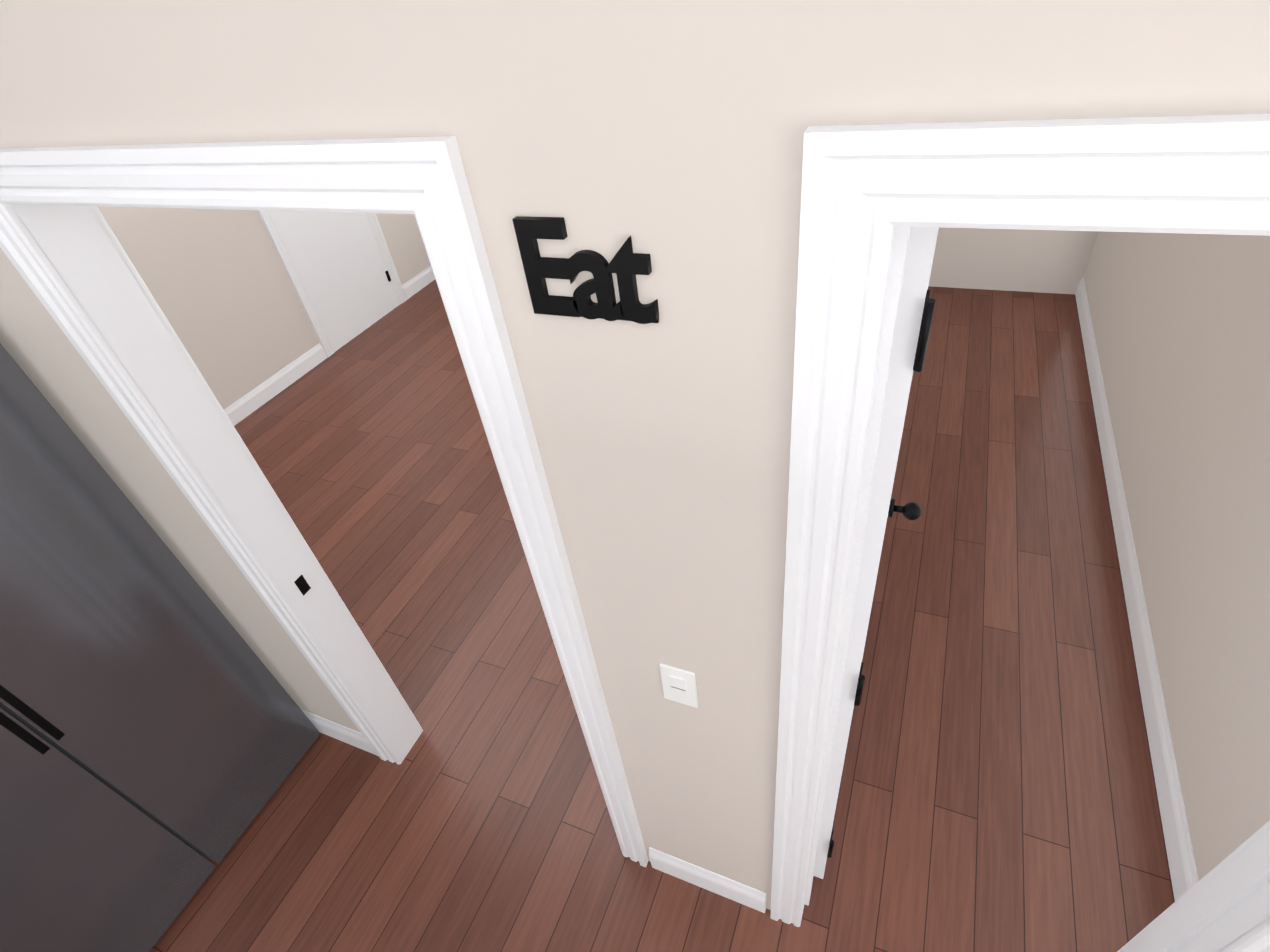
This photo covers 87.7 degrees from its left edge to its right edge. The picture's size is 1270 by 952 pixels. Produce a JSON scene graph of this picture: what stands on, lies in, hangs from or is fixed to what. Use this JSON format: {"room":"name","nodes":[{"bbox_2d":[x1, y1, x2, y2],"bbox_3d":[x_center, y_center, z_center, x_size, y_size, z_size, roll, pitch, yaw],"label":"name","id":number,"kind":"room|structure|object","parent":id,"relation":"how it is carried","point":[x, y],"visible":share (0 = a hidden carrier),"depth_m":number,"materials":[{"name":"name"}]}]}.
{"room":"kitchen","nodes":[
{"label":"kitchen","id":0,"kind":"room"},
{"bbox_2d":[0,0,1269,909],"bbox_3d":[0.182,0.191,1.167,8.210,2.780,0.120,10,43,21],"label":"wall","id":1,"kind":"structure","parent":0,"point":[666,135],"depth_m":0.76,"materials":[{"name":"beige paint"}]},
{"bbox_2d":[224,343,327,425],"bbox_3d":[-2.845,-0.228,4.295,0.014,0.126,2.355,10,43,21],"label":"baseboard","id":2,"kind":"structure","parent":1,"relation":"attached to","point":[243,407],"depth_m":4.75,"materials":[{"name":"white wood"}]},
{"bbox_2d":[0,136,647,866],"bbox_3d":[-0.557,0.297,1.678,1.085,2.138,0.162,10,43,21],"label":"door frame","id":3,"kind":"structure","parent":1,"relation":"attached to","point":[318,202],"depth_m":1.33,"materials":[{"name":"white wood"}]},
{"bbox_2d":[301,709,377,755],"bbox_3d":[-1.503,0.919,2.684,1.139,0.126,0.014,10,43,21],"label":"baseboard","id":4,"kind":"structure","parent":1,"relation":"attached to","point":[327,727],"depth_m":2.52,"materials":[{"name":"white wood"}]},
{"bbox_2d":[402,265,434,298],"bbox_3d":[-1.862,-1.857,6.054,0.014,0.126,0.810,10,43,21],"label":"baseboard","id":5,"kind":"structure","parent":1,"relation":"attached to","point":[411,287],"depth_m":5.91,"materials":[{"name":"white wood"}]},
{"bbox_2d":[512,216,658,323],"bbox_3d":[-0.058,-0.248,0.800,0.173,0.124,0.012,10,43,21],"label":"eat sign","id":6,"kind":"object","parent":1,"relation":"attached to","point":[626,265],"visible":1,"depth_m":0.80,"materials":[{"name":"black metal"}]},
{"bbox_2d":[660,664,697,707],"bbox_3d":[0.089,0.428,1.343,0.072,0.118,0.009,10,43,21],"label":"light switch","id":7,"kind":"object","parent":1,"relation":"attached to","point":[679,685],"visible":1,"depth_m":1.33,"materials":[{"name":"white plastic"}]},
{"bbox_2d":[649,847,765,912],"bbox_3d":[0.217,1.225,2.007,0.364,0.126,0.014,10,43,21],"label":"baseboard","id":8,"kind":"structure","parent":1,"relation":"attached to","point":[753,898],"depth_m":1.99,"materials":[{"name":"white wood"}]},
{"bbox_2d":[770,114,1269,951],"bbox_3d":[0.721,0.524,1.175,0.899,2.138,0.162,10,43,21],"label":"door frame","id":9,"kind":"structure","parent":1,"relation":"attached to","point":[870,195],"depth_m":0.68,"materials":[{"name":"white wood"}]},
{"bbox_2d":[814,227,938,878],"bbox_3d":[0.612,0.230,1.608,0.133,2.033,0.759,10,43,21],"label":"door leaf","id":10,"kind":"structure","parent":9,"relation":"in","point":[914,322],"depth_m":1.00,"materials":[{"name":"white wood"}]},
{"bbox_2d":[1075,278,1198,900],"bbox_3d":[2.220,0.030,3.065,0.014,0.126,4.205,10,43,21],"label":"baseboard","id":11,"kind":"structure","parent":1,"relation":"attached to","point":[1178,839],"depth_m":2.40,"materials":[{"name":"white wood"}]},
{"bbox_2d":[150,279,1174,951],"bbox_3d":[0.469,1.070,2.292,8.210,0.060,8.130,10,43,21],"label":"floor","id":12,"kind":"structure","parent":0,"point":[998,793],"depth_m":2.45,"materials":[{"name":"brown wood"}]},
{"bbox_2d":[0,343,320,951],"bbox_3d":[-1.908,0.551,1.839,0.872,1.862,0.956,10,43,21],"label":"fridge","id":13,"kind":"object","parent":12,"relation":"on","point":[160,733],"visible":0.98,"depth_m":1.82,"materials":[{"name":"black metal"}]}
]}

